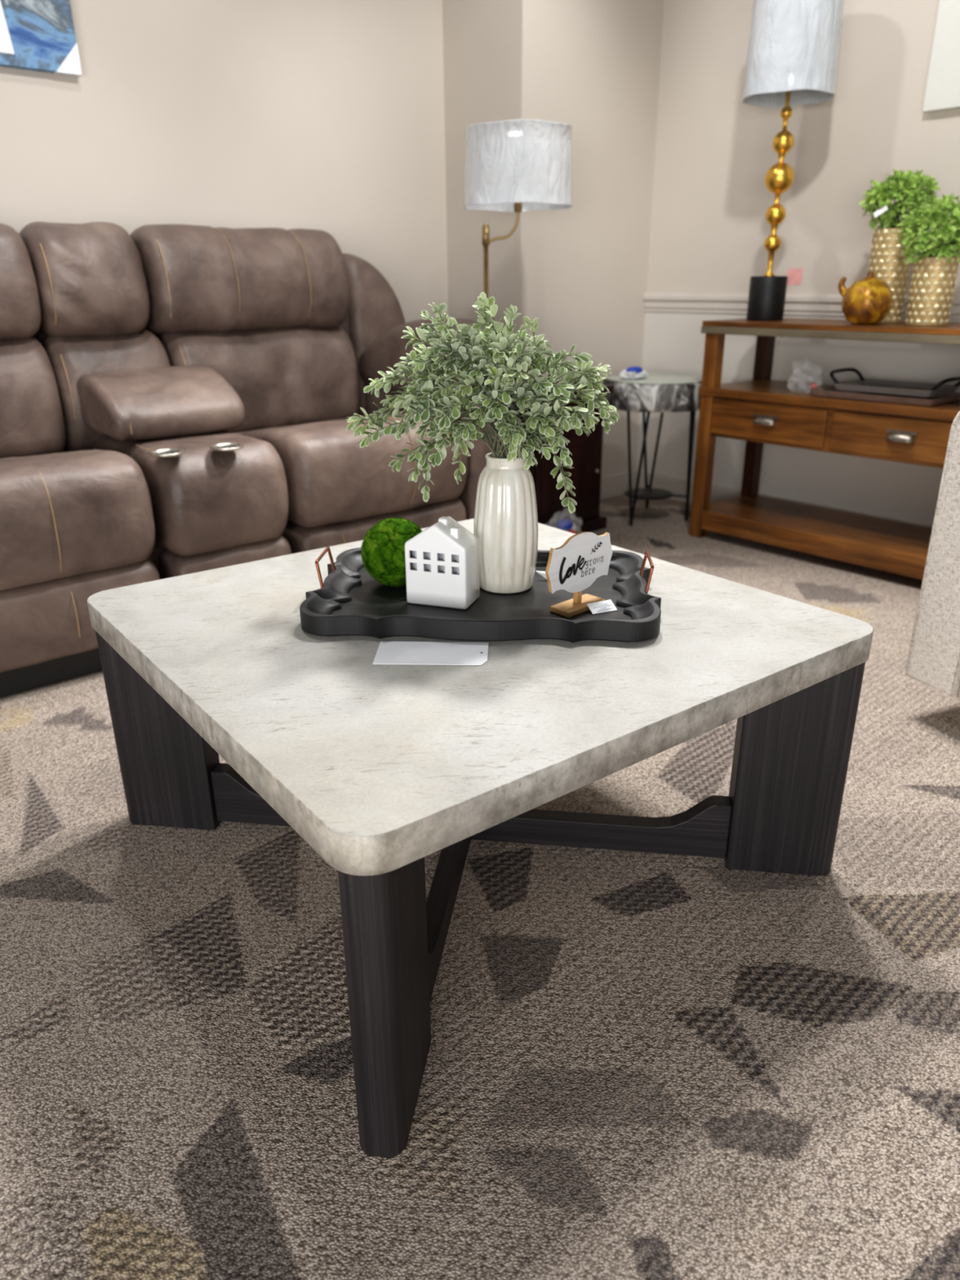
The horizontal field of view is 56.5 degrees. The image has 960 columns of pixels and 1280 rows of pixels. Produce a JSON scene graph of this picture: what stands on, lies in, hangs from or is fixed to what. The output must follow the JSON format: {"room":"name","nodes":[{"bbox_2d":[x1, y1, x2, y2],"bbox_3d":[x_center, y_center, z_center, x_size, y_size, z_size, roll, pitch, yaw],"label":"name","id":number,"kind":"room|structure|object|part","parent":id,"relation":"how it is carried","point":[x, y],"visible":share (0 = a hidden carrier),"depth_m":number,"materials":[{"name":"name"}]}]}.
{"room":"store","nodes":[
{"label":"store","id":0,"kind":"room"},
{"bbox_2d":[0,0,448,323],"bbox_3d":[-2.389,-1.301,1.986,5.816,2.900,0.120,-18,28,-37],"label":"wall","id":1,"kind":"structure","parent":0,"point":[328,116],"depth_m":3.14,"materials":[{"name":"paint"}]},
{"bbox_2d":[0,0,81,76],"bbox_3d":[-1.600,-1.914,2.359,0.951,0.621,0.037,-18,28,-37],"label":"canvas","id":2,"kind":"object","parent":1,"relation":"attached to","point":[36,35],"visible":1,"depth_m":2.65,"materials":[{"name":"blue fabric"}]},
{"bbox_2d":[0,494,959,1279],"bbox_3d":[0.000,0.057,2.449,12.000,0.001,10.500,0,22,0],"label":"floor","id":3,"kind":"structure","parent":0,"point":[639,1065],"depth_m":1.24,"materials":[{"name":"carpet"}]},
{"bbox_2d":[0,221,513,697],"bbox_3d":[-0.944,-0.632,2.659,2.206,1.134,0.881,-18,28,-37],"label":"reclining loveseat","id":4,"kind":"object","parent":3,"relation":"on","point":[176,400],"visible":0.8,"depth_m":2.55,"materials":[{"name":"brown leather"}]},
{"bbox_2d":[0,336,66,458],"bbox_3d":[-1.501,-0.623,2.422,0.650,0.379,0.246,-18,28,-37],"label":"lumbar cushion","id":5,"kind":"object","parent":4,"relation":"on","point":[33,394],"depth_m":2.48,"materials":[{"name":"brown leather"}]},
{"bbox_3d":[-0.743,-0.066,2.652,1.700,0.082,0.095,-18,28,-37],"label":"kick rail","id":6,"kind":"part","parent":4,"relation":"part of","materials":[{"name":"black paint"}]},
{"bbox_2d":[0,449,155,591],"bbox_3d":[-1.287,-0.343,2.333,0.648,0.283,0.658,-18,28,-37],"label":"seat cushion","id":7,"kind":"object","parent":4,"relation":"on","point":[68,517],"depth_m":2.19,"materials":[{"name":"brown leather"}]},
{"bbox_2d":[40,328,170,452],"bbox_3d":[-1.129,-0.753,2.734,0.345,0.377,0.246,-18,28,-37],"label":"lumbar cushion","id":8,"kind":"object","parent":4,"relation":"on","point":[72,354],"depth_m":2.60,"materials":[{"name":"brown leather"}]},
{"bbox_3d":[-0.949,-0.707,2.630,0.390,0.174,0.372,-18,28,-37],"label":"console lid","id":9,"kind":"part","parent":4,"relation":"part of","materials":[{"name":"brown leather"}]},
{"bbox_3d":[-1.173,-0.694,2.917,2.080,0.860,0.170,-18,28,-37],"label":"frame","id":10,"kind":"part","parent":4,"relation":"part of","materials":[{"name":"brown leather"}]},
{"bbox_3d":[-0.977,-0.344,2.840,2.070,0.375,0.630,-18,28,-37],"label":"frame","id":11,"kind":"part","parent":4,"relation":"part of","materials":[{"name":"brown leather"}]},
{"bbox_2d":[158,325,359,432],"bbox_3d":[-0.738,-0.876,3.030,0.657,0.379,0.245,-18,28,-37],"label":"lumbar cushion","id":12,"kind":"object","parent":4,"relation":"on","point":[282,375],"depth_m":2.96,"materials":[{"name":"brown leather"}]},
{"bbox_2d":[235,412,467,527],"bbox_3d":[-0.476,-0.609,2.977,0.643,0.283,0.658,-18,28,-37],"label":"seat cushion","id":13,"kind":"object","parent":4,"relation":"on","point":[332,481],"depth_m":2.70,"materials":[{"name":"brown leather"}]},
{"bbox_3d":[-0.168,-0.989,3.149,0.240,0.281,0.691,-18,28,-37],"label":"armrest","id":14,"kind":"part","parent":4,"relation":"part of","materials":[{"name":"brown leather"}]},
{"bbox_3d":[-0.194,-0.668,3.318,0.205,0.565,0.749,-18,28,-37],"label":"arm panel","id":15,"kind":"part","parent":4,"relation":"part of","materials":[{"name":"brown leather"}]},
{"bbox_2d":[87,518,873,1157],"bbox_3d":[-0.033,0.162,1.580,0.963,0.457,0.963,-16,27,-34],"label":"coffee table","id":16,"kind":"object","parent":3,"relation":"on","point":[380,769],"visible":0.9,"depth_m":1.26,"materials":[{"name":"stone"}]},
{"bbox_3d":[-0.592,0.159,1.661,0.181,0.410,0.058,3,22,7],"label":"leg","id":17,"kind":"part","parent":16,"relation":"part of","materials":[{"name":"grey wood"}]},
{"bbox_3d":[-0.109,0.394,1.070,0.058,0.410,0.181,3,22,7],"label":"leg","id":18,"kind":"part","parent":16,"relation":"part of","materials":[{"name":"grey wood"}]},
{"bbox_2d":[372,640,488,665],"bbox_3d":[-0.071,0.019,1.321,0.165,0.001,0.087,0,22,2],"label":"tag","id":19,"kind":"object","parent":16,"relation":"on","point":[441,653],"visible":1,"depth_m":1.32,"materials":[{"name":"white paper"}]},
{"bbox_2d":[299,546,661,642],"bbox_3d":[0.007,-0.108,1.533,0.584,0.078,0.400,1,22,4],"label":"serving tray","id":20,"kind":"object","parent":16,"relation":"on","point":[349,601],"visible":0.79,"depth_m":1.45,"materials":[{"name":"black paint"}]},
{"bbox_3d":[-0.267,-0.127,1.546,0.013,0.048,0.099,1,22,4],"label":"handle","id":21,"kind":"part","parent":20,"relation":"part of","materials":[{"name":"orange metal"}]},
{"bbox_2d":[360,516,422,586],"bbox_3d":[-0.149,-0.155,1.578,0.126,0.127,0.126,1,22,3],"label":"moss ball","id":22,"kind":"object","parent":20,"relation":"on","point":[383,547],"visible":0.73,"depth_m":1.53,"materials":[{"name":"green plant"}]},
{"bbox_2d":[404,515,479,609],"bbox_3d":[-0.062,-0.134,1.486,0.108,0.144,0.070,7,23,18],"label":"house","id":23,"kind":"object","parent":20,"relation":"on","point":[442,561],"visible":1,"depth_m":1.46,"materials":[{"name":"white ceramic"}]},
{"bbox_2d":[438,516,449,525],"bbox_3d":[-0.059,-0.193,1.463,0.016,0.016,0.018,7,23,18],"label":"chimney","id":24,"kind":"object","parent":23,"relation":"attached to","point":[442,521],"depth_m":1.45,"materials":[{"name":"white ceramic"}]},
{"bbox_2d":[473,452,537,593],"bbox_3d":[0.045,-0.203,1.539,0.112,0.232,0.112,0,22,0],"label":"ribbed vase","id":25,"kind":"object","parent":20,"relation":"on","point":[505,525],"visible":0.88,"depth_m":1.50,"materials":[{"name":"beige ceramic"}]},
{"bbox_2d":[346,291,619,513],"bbox_3d":[0.015,-0.392,1.480,0.375,0.347,0.348,19,29,39],"label":"foliage","id":26,"kind":"object","parent":25,"relation":"in","point":[522,384],"visible":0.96,"depth_m":1.40,"materials":[{"name":"green plant"}]},
{"bbox_2d":[535,570,546,578],"bbox_3d":[0.139,-0.115,1.605,0.081,0.016,0.029,4,22,12],"label":"price tag","id":27,"kind":"object","parent":20,"relation":"on","point":[541,573],"visible":0.2,"depth_m":1.61,"materials":[{"name":"paper"}]},
{"bbox_2d":[545,531,612,617],"bbox_3d":[0.161,-0.112,1.450,0.158,0.128,0.042,-20,29,-39],"label":"sign","id":28,"kind":"object","parent":20,"relation":"on","point":[573,566],"visible":1,"depth_m":1.44,"materials":[{"name":"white wood"}]},
{"bbox_3d":[0.160,-0.076,1.466,0.012,0.030,0.009,-20,29,-39],"label":"stand post","id":29,"kind":"part","parent":28,"relation":"part of","materials":[{"name":"brown wood"}]},
{"bbox_2d":[586,599,617,613],"bbox_3d":[0.199,-0.054,1.460,0.047,0.011,0.024,-9,24,-21],"label":"price tag","id":30,"kind":"object","parent":20,"relation":"on","point":[606,606],"visible":1,"depth_m":1.46,"materials":[{"name":"white paper"}]},
{"bbox_2d":[593,602,611,612],"bbox_3d":[0.201,-0.054,1.458,0.034,0.009,0.015,-9,24,-21],"label":"print","id":31,"kind":"object","parent":30,"relation":"on","point":[597,606],"depth_m":1.46,"materials":[{"name":"grey paper"}]},
{"bbox_3d":[0.281,-0.116,1.509,0.013,0.048,0.099,1,22,4],"label":"handle","id":32,"kind":"part","parent":20,"relation":"part of","materials":[{"name":"orange metal"}]},
{"bbox_3d":[0.527,0.209,1.516,0.181,0.410,0.058,3,22,7],"label":"leg","id":33,"kind":"part","parent":16,"relation":"part of","materials":[{"name":"grey wood"}]},
{"bbox_2d":[463,119,572,312],"bbox_3d":[0.136,-1.063,3.288,0.378,1.447,0.378,-18,28,-37],"label":"floor lamp","id":34,"kind":"object","parent":3,"relation":"on","point":[517,166],"visible":0.84,"depth_m":2.93,"materials":[{"name":"white fabric"}]},
{"bbox_3d":[0.078,-1.463,3.126,0.120,0.139,0.011,0,22,0],"label":"curved arm","id":35,"kind":"part","parent":34,"relation":"part of","materials":[{"name":"gold metal"}]},
{"bbox_2d":[514,202,521,212],"bbox_3d":[0.132,-1.525,3.101,0.028,0.069,0.028,-18,28,-37],"label":"socket","id":36,"kind":"object","parent":34,"relation":"attached to","point":[517,206],"depth_m":3.10,"materials":[{"name":"gold metal"}]},
{"bbox_3d":[0.131,-1.618,3.064,0.378,0.244,0.378,-18,28,-37],"label":"lamp shade","id":37,"kind":"part","parent":34,"relation":"part of","materials":[{"name":"fabric"}]},
{"bbox_2d":[512,378,613,533],"bbox_3d":[0.252,-0.731,3.623,0.440,0.580,0.360,-18,28,-37],"label":"end table","id":38,"kind":"object","parent":3,"relation":"on","point":[586,451],"visible":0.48,"depth_m":3.54,"materials":[{"name":"brown wood"}]},
{"bbox_3d":[0.349,-0.640,3.529,0.360,0.320,0.010,-18,28,-37],"label":"door","id":39,"kind":"part","parent":38,"relation":"part of","materials":[{"name":"brown wood"}]},
{"bbox_3d":[0.348,-0.858,3.442,0.360,0.110,0.010,-18,28,-37],"label":"drawer","id":40,"kind":"part","parent":38,"relation":"part of","materials":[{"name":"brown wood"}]},
{"bbox_3d":[0.354,-0.638,3.525,0.300,0.240,0.004,-18,28,-37],"label":"door panel","id":41,"kind":"part","parent":38,"relation":"part of","materials":[{"name":"brown wood"}]},
{"bbox_2d":[555,518,576,533],"bbox_3d":[0.328,-0.444,3.482,0.213,0.150,0.083,-18,28,-37],"label":"plastic bag","id":42,"kind":"object","parent":3,"relation":"on","point":[565,524],"visible":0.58,"depth_m":3.45,"materials":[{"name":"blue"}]},
{"bbox_2d":[600,371,702,526],"bbox_3d":[0.729,-0.810,3.798,0.453,0.597,0.449,0,22,0],"label":"side table","id":43,"kind":"object","parent":3,"relation":"on","point":[659,392],"visible":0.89,"depth_m":3.58,"materials":[{"name":"grey stone"}]},
{"bbox_2d":[619,366,648,379],"bbox_3d":[0.619,-1.079,3.600,0.149,0.049,0.098,-18,28,-37],"label":"plastic wrapper","id":44,"kind":"object","parent":43,"relation":"on","point":[633,372],"visible":1,"depth_m":3.57,"materials":[{"name":"plastic"}]},
{"bbox_3d":[0.639,-0.705,3.688,0.102,0.485,0.022,13,26,30],"label":"leg","id":45,"kind":"part","parent":43,"relation":"part of","materials":[{"name":"black metal"}]},
{"bbox_3d":[0.727,-1.084,3.689,0.432,0.008,0.430,0,22,0],"label":"glass","id":46,"kind":"part","parent":43,"relation":"part of","materials":[{"name":"clear glass"}]},
{"bbox_3d":[0.757,-0.818,3.967,0.102,0.485,0.022,3,22,9],"label":"leg","id":47,"kind":"part","parent":43,"relation":"part of","materials":[{"name":"black metal"}]},
{"bbox_3d":[0.884,-0.737,3.764,0.022,0.485,0.102,7,23,18],"label":"leg","id":48,"kind":"part","parent":43,"relation":"part of","materials":[{"name":"black metal"}]},
{"bbox_2d":[688,317,959,579],"bbox_3d":[1.347,-0.699,3.198,0.420,0.822,1.129,-18,28,-37],"label":"console table","id":49,"kind":"object","parent":3,"relation":"on","point":[757,411],"visible":0.95,"depth_m":3.20,"materials":[{"name":"brown wood"}]},
{"bbox_3d":[0.882,-0.785,3.479,0.050,0.778,0.055,-18,28,-37],"label":"leg","id":50,"kind":"part","parent":49,"relation":"part of","materials":[{"name":"brown wood"}]},
{"bbox_3d":[1.140,-0.870,3.684,0.050,0.778,0.055,-18,28,-37],"label":"leg","id":51,"kind":"part","parent":49,"relation":"part of","materials":[{"name":"brown wood"}]},
{"bbox_3d":[1.027,-0.797,3.234,0.026,0.033,0.100,-18,28,-37],"label":"cup pull","id":52,"kind":"part","parent":49,"relation":"part of","materials":[{"name":"grey metal"}]},
{"bbox_3d":[1.041,-0.794,3.248,0.012,0.130,0.468,-18,28,-37],"label":"drawer","id":53,"kind":"part","parent":49,"relation":"part of","materials":[{"name":"brown wood"}]},
{"bbox_2d":[741,0,844,320],"bbox_3d":[1.062,-1.704,3.139,0.308,1.089,0.308,-18,28,-37],"label":"table lamp","id":54,"kind":"object","parent":49,"relation":"on","point":[794,45],"visible":1,"depth_m":2.95,"materials":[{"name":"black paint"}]},
{"bbox_3d":[1.062,-1.630,3.169,0.100,0.631,0.100,-18,28,-37],"label":"ball stem","id":55,"kind":"part","parent":54,"relation":"part of","materials":[{"name":"gold metal"}]},
{"bbox_3d":[1.059,-2.031,3.007,0.308,0.364,0.308,-18,28,-37],"label":"lamp shade","id":56,"kind":"part","parent":54,"relation":"part of","materials":[{"name":"fabric"}]},
{"bbox_2d":[809,382,817,388],"bbox_3d":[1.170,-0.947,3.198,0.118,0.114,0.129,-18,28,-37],"label":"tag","id":57,"kind":"object","parent":49,"relation":"on","point":[813,385],"visible":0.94,"depth_m":3.18,"materials":[{"name":"red"}]},
{"bbox_2d":[701,495,932,579],"bbox_3d":[1.357,-0.390,3.333,0.389,0.076,1.095,-18,28,-37],"label":"shelf","id":58,"kind":"object","parent":49,"relation":"attached to","point":[885,545],"depth_m":3.29,"materials":[{"name":"brown wood"}]},
{"bbox_2d":[698,379,959,421],"bbox_3d":[1.348,-0.849,3.145,0.401,0.030,1.105,-18,28,-37],"label":"shelf","id":59,"kind":"object","parent":49,"relation":"attached to","point":[797,396],"depth_m":3.11,"materials":[{"name":"brown wood"}]},
{"bbox_2d":[838,271,893,324],"bbox_3d":[1.277,-1.126,2.943,0.158,0.162,0.157,1,22,4],"label":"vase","id":60,"kind":"object","parent":49,"relation":"on","point":[868,300],"visible":1,"depth_m":2.90,"materials":[{"name":"gold metal"}]},
{"bbox_3d":[1.225,-1.174,2.986,0.032,0.078,0.058,-18,28,-37],"label":"spout","id":61,"kind":"part","parent":60,"relation":"part of","materials":[{"name":"gold metal"}]},
{"bbox_2d":[809,385,959,405],"bbox_3d":[1.382,-0.838,3.044,0.260,0.021,0.430,-19,29,-39],"label":"metal tray","id":62,"kind":"object","parent":49,"relation":"on","point":[830,391],"visible":0.71,"depth_m":2.99,"materials":[{"name":"brown metal"}]},
{"bbox_2d":[829,367,959,396],"bbox_3d":[1.410,-0.876,3.026,0.230,0.060,0.412,-19,28,-38],"label":"metal tray","id":63,"kind":"object","parent":62,"relation":"on","point":[861,384],"visible":1,"depth_m":3.04,"materials":[{"name":"black metal"}]},
{"bbox_3d":[1.290,-0.932,3.148,0.198,0.047,0.052,-19,28,-38],"label":"handle","id":64,"kind":"part","parent":63,"relation":"part of","materials":[{"name":"black metal"}]},
{"bbox_3d":[1.530,-0.833,2.899,0.198,0.047,0.052,-19,28,-38],"label":"handle","id":65,"kind":"part","parent":63,"relation":"part of","materials":[{"name":"black metal"}]},
{"bbox_3d":[1.368,-0.654,2.894,0.012,0.130,0.488,-18,28,-37],"label":"drawer","id":66,"kind":"part","parent":49,"relation":"part of","materials":[{"name":"brown wood"}]},
{"bbox_2d":[858,168,940,323],"bbox_3d":[1.375,-1.310,2.981,0.241,0.472,0.235,4,22,12],"label":"potted plant","id":67,"kind":"object","parent":49,"relation":"on","point":[886,260],"visible":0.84,"depth_m":2.93,"materials":[{"name":"green plant"}]},
{"bbox_3d":[1.379,-1.228,3.019,0.128,0.293,0.128,-18,28,-37],"label":"pot","id":68,"kind":"part","parent":67,"relation":"part of","materials":[{"name":"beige metal"}]},
{"bbox_3d":[1.354,-0.657,2.880,0.026,0.033,0.100,-18,28,-37],"label":"cup pull","id":69,"kind":"part","parent":49,"relation":"part of","materials":[{"name":"grey metal"}]},
{"bbox_2d":[896,191,959,326],"bbox_3d":[1.433,-1.195,2.810,0.248,0.387,0.241,-18,28,-37],"label":"potted plant","id":70,"kind":"object","parent":49,"relation":"on","point":[935,268],"visible":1,"depth_m":2.77,"materials":[{"name":"green plant"}]},
{"bbox_3d":[1.439,-1.109,2.844,0.128,0.203,0.128,-18,28,-37],"label":"pot","id":71,"kind":"part","parent":70,"relation":"part of","materials":[{"name":"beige metal"}]},
{"bbox_2d":[904,411,959,701],"bbox_3d":[1.569,-0.150,1.704,0.840,0.920,0.995,-10,24,-23],"label":"armchair","id":72,"kind":"object","parent":3,"relation":"on","point":[934,654],"visible":1,"depth_m":1.97,"materials":[{"name":"beige fabric"}]},
{"bbox_2d":[442,0,663,477],"bbox_3d":[0.310,-2.073,3.847,0.904,2.900,0.580,-18,28,-37],"label":"wall","id":73,"kind":"structure","parent":0,"point":[592,67],"depth_m":3.63,"materials":[{"name":"paint"}]},
{"bbox_2d":[600,470,637,500],"bbox_3d":[0.468,-0.679,4.124,0.784,0.105,0.014,-18,28,-37],"label":"baseboard","id":74,"kind":"structure","parent":73,"relation":"attached to","point":[612,486],"depth_m":4.26,"materials":[{"name":"paint"}]},
{"bbox_2d":[635,0,959,525],"bbox_3d":[2.751,-1.251,1.763,0.120,2.900,6.000,-18,28,-37],"label":"wall","id":75,"kind":"structure","parent":0,"point":[714,152],"depth_m":3.49,"materials":[{"name":"paint"}]},
{"bbox_2d":[635,471,932,528],"bbox_3d":[2.715,0.064,2.240,0.014,0.105,5.986,-18,28,-37],"label":"baseboard","id":76,"kind":"structure","parent":75,"relation":"attached to","point":[676,486],"depth_m":4.02,"materials":[{"name":"paint"}]},
{"bbox_2d":[786,268,803,284],"bbox_3d":[1.234,-1.425,3.501,0.001,0.060,0.064,-18,28,-37],"label":"note","id":77,"kind":"object","parent":75,"relation":"attached to","point":[794,276],"visible":0.86,"depth_m":3.50,"materials":[{"name":"paper"}]},
{"bbox_2d":[643,293,959,319],"bbox_3d":[2.701,-0.695,1.937,0.026,0.076,5.999,-18,28,-37],"label":"trim","id":78,"kind":"structure","parent":75,"relation":"attached to","point":[795,304],"depth_m":3.71,"materials":[{"name":"paint"}]},
{"bbox_2d":[922,0,959,112],"bbox_3d":[1.736,-1.956,2.621,0.036,0.620,0.750,-18,28,-37],"label":"canvas","id":79,"kind":"object","parent":75,"relation":"attached to","point":[942,93],"visible":1,"depth_m":2.90}
]}

